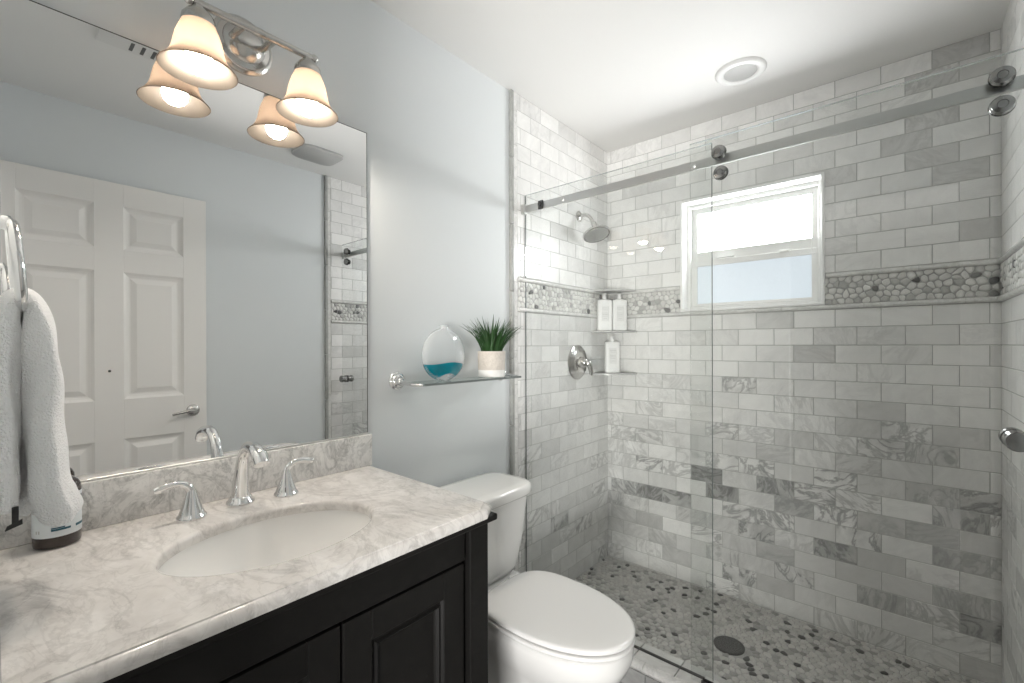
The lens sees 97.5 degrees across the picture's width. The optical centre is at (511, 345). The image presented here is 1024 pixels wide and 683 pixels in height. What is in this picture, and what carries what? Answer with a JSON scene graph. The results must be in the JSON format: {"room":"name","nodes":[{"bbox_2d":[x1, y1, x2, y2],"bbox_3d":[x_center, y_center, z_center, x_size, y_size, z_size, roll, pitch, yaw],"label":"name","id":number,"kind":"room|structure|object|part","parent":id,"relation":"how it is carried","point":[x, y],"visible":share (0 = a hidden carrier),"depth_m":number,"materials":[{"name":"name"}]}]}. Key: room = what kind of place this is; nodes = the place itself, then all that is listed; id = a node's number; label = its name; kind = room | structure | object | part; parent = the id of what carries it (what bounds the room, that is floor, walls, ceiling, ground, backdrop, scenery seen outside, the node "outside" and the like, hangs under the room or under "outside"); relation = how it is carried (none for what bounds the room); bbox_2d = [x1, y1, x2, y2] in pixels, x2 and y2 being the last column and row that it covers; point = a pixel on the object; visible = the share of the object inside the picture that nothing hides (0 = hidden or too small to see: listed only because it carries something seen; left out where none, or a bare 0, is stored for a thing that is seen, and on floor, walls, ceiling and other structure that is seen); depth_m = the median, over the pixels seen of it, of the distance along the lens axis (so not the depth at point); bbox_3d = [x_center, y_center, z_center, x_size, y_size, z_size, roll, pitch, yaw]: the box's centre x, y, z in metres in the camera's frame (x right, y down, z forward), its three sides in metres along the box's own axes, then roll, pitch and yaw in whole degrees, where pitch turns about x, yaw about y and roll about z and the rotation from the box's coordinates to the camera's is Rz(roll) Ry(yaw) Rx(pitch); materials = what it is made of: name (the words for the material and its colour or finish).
{"room":"bathroom","nodes":[
{"label":"bathroom","id":0,"kind":"room"},
{"bbox_2d":[32,0,608,579],"bbox_3d":[-0.276,0.059,1.809,0.145,2.440,2.720,0,0,41],"label":"wall","id":1,"kind":"structure","parent":0,"point":[454,154],"depth_m":1.83,"materials":[{"name":"white paint"}]},
{"bbox_2d":[0,0,367,481],"bbox_3d":[-0.752,-0.205,1.178,0.008,0.998,0.830,0,0,41],"label":"wall mirror","id":2,"kind":"object","parent":1,"relation":"attached to","point":[197,256],"visible":0.98,"depth_m":1.09,"materials":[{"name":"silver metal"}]},
{"bbox_2d":[0,433,371,549],"bbox_3d":[-0.738,0.345,1.183,0.019,0.103,0.822,0,0,41],"label":"backsplash","id":3,"kind":"structure","parent":1,"relation":"attached to","point":[117,499],"depth_m":1.10,"materials":[{"name":"stone"}]},
{"bbox_2d":[156,0,337,127],"bbox_3d":[-0.657,-0.759,1.151,0.188,0.250,0.411,0,0,41],"label":"vanity light","id":4,"kind":"object","parent":1,"relation":"attached to","point":[202,48],"visible":1,"depth_m":1.16,"materials":[{"name":"white glass"}]},
{"bbox_3d":[-0.729,-0.695,1.044,0.157,0.115,0.157,0,0,41],"label":"lamp shade","id":5,"kind":"part","parent":4,"relation":"part of","materials":[{"name":"white glass"}]},
{"bbox_3d":[-0.728,-0.682,1.044,0.057,0.097,0.057,0,0,41],"label":"bulb","id":6,"kind":"part","parent":4,"relation":"part of","materials":[{"name":"beige glass"}]},
{"bbox_3d":[-0.702,-0.802,1.145,0.092,0.030,0.022,0,0,41],"label":"arm","id":7,"kind":"part","parent":4,"relation":"part of","materials":[{"name":"silver metal"}]},
{"bbox_3d":[-0.712,-0.809,1.198,0.044,0.150,0.150,0,0,41],"label":"plate","id":8,"kind":"part","parent":4,"relation":"part of","materials":[{"name":"silver metal"}]},
{"bbox_3d":[-0.654,-0.803,1.200,0.092,0.030,0.022,0,0,41],"label":"arm","id":9,"kind":"part","parent":4,"relation":"part of","materials":[{"name":"silver metal"}]},
{"bbox_3d":[-0.563,-0.696,1.237,0.157,0.115,0.157,0,0,41],"label":"lamp shade","id":10,"kind":"part","parent":4,"relation":"part of","materials":[{"name":"white glass"}]},
{"bbox_3d":[-0.563,-0.683,1.237,0.057,0.097,0.057,0,0,41],"label":"bulb","id":11,"kind":"part","parent":4,"relation":"part of","materials":[{"name":"beige glass"}]},
{"bbox_2d":[388,371,520,389],"bbox_3d":[-0.182,0.123,1.746,0.129,0.066,0.608,0,0,41],"label":"wall shelf","id":12,"kind":"object","parent":1,"relation":"attached to","point":[396,381],"visible":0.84,"depth_m":1.59,"materials":[{"name":"grey"}]},
{"bbox_2d":[421,325,462,380],"bbox_3d":[-0.251,0.027,1.658,0.068,0.204,0.200,0,0,41],"label":"flask","id":13,"kind":"object","parent":12,"relation":"on","point":[435,370],"visible":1,"depth_m":1.62,"materials":[{"name":"teal glass"}]},
{"bbox_3d":[-0.252,0.093,1.657,0.066,0.065,0.188,0,0,41],"label":"teal glass","id":14,"kind":"part","parent":13,"relation":"part of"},
{"bbox_3d":[-0.172,0.133,1.749,0.116,0.008,0.512,0,0,41],"label":"glass plate","id":15,"kind":"part","parent":12,"relation":"part of","materials":[{"name":"clear glass"}]},
{"bbox_2d":[462,314,520,377],"bbox_3d":[-0.054,0.003,1.827,0.208,0.251,0.308,0,0,41],"label":"potted grass","id":16,"kind":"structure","parent":12,"relation":"on","point":[491,357],"depth_m":1.81,"materials":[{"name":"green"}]},
{"bbox_2d":[478,370,504,377],"bbox_3d":[-0.084,0.113,1.852,0.111,0.030,0.111,0,0,41],"label":"pot","id":17,"kind":"object","parent":16,"relation":"on","point":[482,373],"depth_m":1.80,"materials":[{"name":"white ceramic"}]},
{"bbox_2d":[478,351,505,369],"bbox_3d":[-0.084,0.060,1.852,0.115,0.076,0.115,0,0,41],"label":"pot","id":18,"kind":"object","parent":16,"relation":"on","point":[487,360],"depth_m":1.80,"materials":[{"name":"ceramic"}]},
{"bbox_3d":[0.000,0.058,2.043,0.018,2.438,0.020,0,0,41],"label":"edge trim","id":19,"kind":"part","parent":1,"relation":"part of","materials":[{"name":"tile"}]},
{"bbox_3d":[0.305,-0.169,2.385,0.017,0.019,0.845,0,0,41],"label":"pencil moulding","id":20,"kind":"part","parent":1,"relation":"part of","materials":[{"name":"tile"}]},
{"bbox_3d":[0.304,-0.308,2.385,0.017,0.019,0.845,0,0,41],"label":"pencil moulding","id":21,"kind":"part","parent":1,"relation":"part of","materials":[{"name":"tile"}]},
{"bbox_2d":[567,345,592,378],"bbox_3d":[0.389,0.090,2.420,0.090,0.188,0.188,0,0,41],"label":"shower valve","id":22,"kind":"object","parent":1,"relation":"attached to","point":[577,362],"visible":1,"depth_m":2.41,"materials":[{"name":"silver metal"}]},
{"bbox_3d":[0.398,0.110,2.415,0.070,0.100,0.065,0,0,41],"label":"lever handle","id":23,"kind":"part","parent":22,"relation":"part of","materials":[{"name":"silver metal"}]},
{"bbox_2d":[576,211,609,242],"bbox_3d":[0.431,-0.649,2.397,0.186,0.180,0.146,0,0,41],"label":"shower","id":24,"kind":"object","parent":1,"relation":"attached to","point":[596,233],"visible":1,"depth_m":2.39,"materials":[{"name":"silver metal"}]},
{"bbox_3d":[0.406,-0.684,2.432,0.099,0.074,0.019,0,0,41],"label":"arm","id":25,"kind":"part","parent":24,"relation":"part of","materials":[{"name":"silver metal"}]},
{"bbox_2d":[521,74,1023,214],"bbox_3d":[0.658,-0.632,1.565,1.614,0.046,0.036,0,0,41],"label":"door track","id":26,"kind":"object","parent":1,"relation":"attached to","point":[985,91],"visible":1,"depth_m":1.35,"materials":[{"name":"silver metal"}]},
{"bbox_2d":[690,48,1023,451],"bbox_3d":[0.933,0.231,1.306,0.813,1.867,0.086,0,0,41],"label":"door","id":27,"kind":"structure","parent":26,"relation":"hanging from","point":[1012,438],"depth_m":1.08,"materials":[{"name":"clear"}]},
{"bbox_3d":[1.203,0.224,1.073,0.048,0.048,0.086,0,0,41],"label":"door knob","id":28,"kind":"part","parent":27,"relation":"part of","materials":[{"name":"silver metal"}]},
{"bbox_2d":[371,0,1009,151],"bbox_3d":[-0.077,-1.208,-0.481,4.200,0.100,5.920,0,0,41],"label":"ceiling","id":29,"kind":"structure","parent":0,"point":[618,74],"depth_m":1.73,"materials":[{"name":"white paint"}]},
{"bbox_2d":[715,57,766,85],"bbox_3d":[0.970,-1.158,1.907,0.196,0.013,0.196,0,0,41],"label":"recessed light","id":30,"kind":"object","parent":29,"relation":"in","point":[744,70],"visible":1,"depth_m":1.89,"materials":[{"name":"white plastic"}]},
{"bbox_2d":[575,556,981,682],"bbox_3d":[0.953,1.272,1.905,1.638,0.014,0.762,0,0,41],"label":"floor","id":31,"kind":"structure","parent":0,"point":[673,616],"depth_m":1.93,"materials":[{"name":"grey tile"}]},
{"bbox_2d":[714,636,744,655],"bbox_3d":[0.918,1.267,1.898,0.120,0.007,0.120,0,0,41],"label":"shower drain","id":32,"kind":"object","parent":31,"relation":"on","point":[725,644],"visible":1,"depth_m":1.89,"materials":[{"name":"grey metal"}]},
{"bbox_2d":[607,29,1001,682],"bbox_3d":[1.226,0.054,2.222,1.640,2.440,0.133,0,0,41],"label":"wall","id":33,"kind":"structure","parent":0,"point":[857,446],"depth_m":1.95,"materials":[{"name":"grey tile"}]},
{"bbox_2d":[593,289,635,293],"bbox_3d":[0.587,-0.315,2.576,0.187,0.009,0.187,0,0,41],"label":"corner shelf","id":34,"kind":"object","parent":33,"relation":"attached to","point":[607,291],"visible":0.99,"depth_m":2.56,"materials":[{"name":"stone"}]},
{"bbox_2d":[592,331,636,332],"bbox_3d":[0.588,-0.081,2.577,0.187,0.009,0.187,0,0,41],"label":"corner shelf","id":35,"kind":"object","parent":33,"relation":"attached to","point":[592,331],"visible":1,"depth_m":2.57,"materials":[{"name":"stone"}]},
{"bbox_2d":[597,293,611,330],"bbox_3d":[0.533,-0.194,2.586,0.083,0.217,0.055,0,0,0],"label":"pump bottle","id":36,"kind":"object","parent":35,"relation":"on","point":[604,306],"visible":0.98,"depth_m":2.57,"materials":[{"name":"white plastic"}]},
{"bbox_2d":[612,293,626,330],"bbox_3d":[0.619,-0.194,2.586,0.083,0.217,0.055,0,0,0],"label":"pump bottle","id":37,"kind":"object","parent":35,"relation":"on","point":[619,306],"visible":0.98,"depth_m":2.57,"materials":[{"name":"white plastic"}]},
{"bbox_2d":[593,372,636,374],"bbox_3d":[0.589,0.162,2.577,0.187,0.009,0.187,0,0,41],"label":"corner shelf","id":38,"kind":"object","parent":33,"relation":"attached to","point":[600,373],"visible":0.95,"depth_m":2.54,"materials":[{"name":"stone"}]},
{"bbox_2d":[604,335,619,372],"bbox_3d":[0.577,0.048,2.587,0.083,0.217,0.055,0,0,0],"label":"pump bottle","id":39,"kind":"object","parent":38,"relation":"on","point":[611,348],"visible":0.96,"depth_m":2.57,"materials":[{"name":"white plastic"}]},
{"bbox_3d":[0.740,-0.310,2.563,0.438,0.019,0.017,0,0,41],"label":"pencil moulding","id":40,"kind":"part","parent":33,"relation":"part of","materials":[{"name":"tile"}]},
{"bbox_2d":[680,172,824,311],"bbox_3d":[1.185,-0.477,2.250,0.640,0.592,0.124,0,0,41],"label":"window","id":41,"kind":"structure","parent":33,"relation":"in","point":[769,239],"depth_m":2.25,"materials":[{"name":"white plastic"}]},
{"bbox_3d":[1.214,-0.586,2.280,0.578,0.308,0.027,0,0,41],"label":"sash","id":42,"kind":"part","parent":41,"relation":"part of","materials":[{"name":"white plastic"}]},
{"bbox_3d":[1.214,-0.610,2.280,0.539,0.223,0.004,0,0,41],"label":"pane","id":43,"kind":"part","parent":41,"relation":"part of","materials":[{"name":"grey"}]},
{"bbox_3d":[1.207,-0.324,2.272,0.580,0.264,0.024,0,0,41],"label":"sash","id":44,"kind":"part","parent":41,"relation":"part of","materials":[{"name":"white plastic"}]},
{"bbox_3d":[1.207,-0.328,2.272,0.539,0.220,0.004,0,0,41],"label":"pane","id":45,"kind":"part","parent":41,"relation":"part of","materials":[{"name":"grey"}]},
{"bbox_3d":[1.186,-0.172,2.179,1.616,0.019,0.017,0,0,41],"label":"pencil moulding","id":46,"kind":"part","parent":33,"relation":"part of","materials":[{"name":"stone"}]},
{"bbox_3d":[1.598,-0.311,1.823,0.528,0.019,0.017,0,0,41],"label":"pencil moulding","id":47,"kind":"part","parent":33,"relation":"part of","materials":[{"name":"stone"}]},
{"bbox_2d":[997,0,1023,682],"bbox_3d":[1.041,0.057,0.674,0.153,2.440,2.720,0,0,41],"label":"wall","id":48,"kind":"structure","parent":0,"point":[1011,260],"depth_m":1.48,"materials":[{"name":"white tile"}]},
{"bbox_3d":[1.503,-0.171,1.314,0.017,0.019,0.903,0,0,41],"label":"pencil moulding","id":49,"kind":"part","parent":48,"relation":"part of","materials":[{"name":"tile"}]},
{"bbox_3d":[1.503,-0.310,1.314,0.017,0.019,0.903,0,0,41],"label":"pencil moulding","id":50,"kind":"part","parent":48,"relation":"part of","materials":[{"name":"stone"}]},
{"bbox_3d":[-0.069,1.312,-0.476,4.200,0.060,5.920,0,0,41],"label":"floor","id":51,"kind":"structure","parent":0,"visible":0},
{"bbox_2d":[103,512,496,682],"bbox_3d":[-0.521,0.851,1.002,0.578,0.861,0.822,0,0,41],"label":"vanity cabinet","id":52,"kind":"object","parent":51,"relation":"on","point":[420,615],"visible":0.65,"depth_m":0.90,"materials":[{"name":"black wood"}]},
{"bbox_2d":[0,433,491,682],"bbox_3d":[-0.521,0.357,0.999,0.588,0.127,0.826,0,0,41],"label":"countertop","id":53,"kind":"structure","parent":52,"relation":"on","point":[98,607],"depth_m":0.84,"materials":[{"name":"white stone"}]},
{"bbox_2d":[31,465,81,549],"bbox_3d":[-0.912,0.304,0.901,0.076,0.185,0.072,0,0,41],"label":"soap bottle","id":54,"kind":"object","parent":53,"relation":"on","point":[43,537],"visible":0.21,"depth_m":0.88,"materials":[{"name":"black"}]},
{"bbox_2d":[153,441,312,522],"bbox_3d":[-0.637,0.312,1.085,0.188,0.167,0.352,0,0,41],"label":"bathroom faucet","id":55,"kind":"object","parent":53,"relation":"on","point":[192,509],"visible":1,"depth_m":1.10,"materials":[{"name":"silver metal"}]},
{"bbox_3d":[-0.756,0.323,1.008,0.014,0.037,0.080,0,0,39],"label":"lever","id":56,"kind":"part","parent":55,"relation":"part of","materials":[{"name":"silver metal"}]},
{"bbox_3d":[-0.736,0.363,1.032,0.060,0.067,0.060,0,0,41],"label":"handle","id":57,"kind":"part","parent":55,"relation":"part of","materials":[{"name":"silver metal"}]},
{"bbox_3d":[-0.635,0.312,1.087,0.188,0.167,0.064,0,0,41],"label":"spout","id":58,"kind":"part","parent":55,"relation":"part of","materials":[{"name":"silver metal"}]},
{"bbox_3d":[-0.599,0.362,1.191,0.060,0.067,0.060,0,0,41],"label":"handle","id":59,"kind":"part","parent":55,"relation":"part of","materials":[{"name":"silver metal"}]},
{"bbox_3d":[-0.578,0.322,1.214,0.014,0.037,0.080,0,0,43],"label":"lever","id":60,"kind":"part","parent":55,"relation":"part of","materials":[{"name":"silver metal"}]},
{"bbox_2d":[158,510,370,576],"bbox_3d":[-0.501,0.490,0.962,0.323,0.138,0.439,0,0,41],"label":"sink basin","id":61,"kind":"object","parent":53,"relation":"in","point":[277,540],"visible":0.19,"depth_m":1.07,"materials":[{"name":"white ceramic"}]},
{"bbox_3d":[-0.444,0.829,0.716,0.021,0.606,0.352,0,0,41],"label":"door","id":62,"kind":"part","parent":52,"relation":"part of","materials":[{"name":"black wood"}]},
{"bbox_3d":[-0.441,0.829,0.714,0.012,0.486,0.232,0,0,41],"label":"door panel","id":63,"kind":"part","parent":52,"relation":"part of","materials":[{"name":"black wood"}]},
{"bbox_3d":[-0.224,0.827,0.971,0.021,0.606,0.310,0,0,41],"label":"door","id":64,"kind":"part","parent":52,"relation":"part of","materials":[{"name":"black wood"}]},
{"bbox_3d":[-0.221,0.827,0.969,0.012,0.486,0.190,0,0,41],"label":"door panel","id":65,"kind":"part","parent":52,"relation":"part of","materials":[{"name":"black wood"}]},
{"bbox_3d":[-0.096,0.858,1.121,0.045,0.844,0.062,0,0,41],"label":"corner post","id":66,"kind":"part","parent":52,"relation":"part of","materials":[{"name":"black wood"}]},
{"bbox_2d":[439,472,635,682],"bbox_3d":[0.061,0.905,1.532,0.740,0.746,0.424,0,0,41],"label":"toilet","id":67,"kind":"object","parent":51,"relation":"on","point":[544,626],"visible":0.68,"depth_m":1.42,"materials":[{"name":"white ceramic"}]},
{"bbox_3d":[-0.125,0.554,1.692,0.250,0.044,0.424,0,0,41],"label":"tank lid","id":68,"kind":"part","parent":67,"relation":"part of","materials":[{"name":"white ceramic"}]},
{"bbox_3d":[-0.125,0.726,1.692,0.222,0.298,0.400,0,0,41],"label":"tank","id":69,"kind":"part","parent":67,"relation":"part of","materials":[{"name":"white ceramic"}]},
{"bbox_3d":[0.098,1.082,1.502,0.631,0.393,0.348,0,0,41],"label":"bowl","id":70,"kind":"part","parent":67,"relation":"part of","materials":[{"name":"white ceramic"}]},
{"bbox_3d":[0.154,0.875,1.453,0.496,0.015,0.360,0,0,41],"label":"seat","id":71,"kind":"part","parent":67,"relation":"part of","materials":[{"name":"white plastic"}]},
{"bbox_3d":[0.154,0.854,1.453,0.496,0.017,0.360,0,0,41],"label":"lid","id":72,"kind":"part","parent":67,"relation":"part of","materials":[{"name":"white"}]},
{"bbox_2d":[621,639,731,682],"bbox_3d":[0.664,1.227,1.570,1.638,0.100,0.136,0,0,41],"label":"shower curb","id":73,"kind":"object","parent":51,"relation":"on","point":[644,668],"visible":0.23,"depth_m":1.65,"materials":[{"name":"grey tile"}]},
{"bbox_2d":[525,143,713,681],"bbox_3d":[0.381,0.236,1.838,0.839,1.882,0.014,0,0,41],"label":"fixed glass panel","id":74,"kind":"object","parent":73,"relation":"on","point":[635,646],"visible":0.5,"depth_m":1.66,"materials":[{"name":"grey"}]},
{"bbox_2d":[701,676,718,682],"bbox_3d":[0.683,1.162,1.553,0.046,0.028,0.068,0,0,41],"label":"floor guide","id":75,"kind":"object","parent":73,"relation":"on","point":[706,679],"visible":1,"depth_m":1.55,"materials":[{"name":"silver metal"}]},
{"bbox_3d":[-0.418,0.062,0.310,1.888,2.440,0.045,0,0,41],"label":"wall","id":76,"kind":"structure","parent":0,"visible":0},
{"bbox_2d":[0,215,28,318],"bbox_3d":[-0.783,-0.127,0.690,0.174,0.181,0.054,0,0,41],"label":"towel ring","id":77,"kind":"object","parent":76,"relation":"attached to","point":[17,275],"visible":0.77,"depth_m":0.65,"materials":[{"name":"silver metal"}]},
{"bbox_3d":[-0.788,-0.189,0.684,0.056,0.056,0.039,0,0,41],"label":"wall post","id":78,"kind":"part","parent":77,"relation":"part of","materials":[{"name":"silver metal"}]},
{"bbox_2d":[0,288,83,531],"bbox_3d":[-0.778,0.091,0.725,0.232,0.368,0.118,0,0,41],"label":"hand towel","id":79,"kind":"object","parent":77,"relation":"hanging from","point":[36,479],"visible":0.92,"depth_m":0.66,"materials":[{"name":"white fabric"}]}
]}

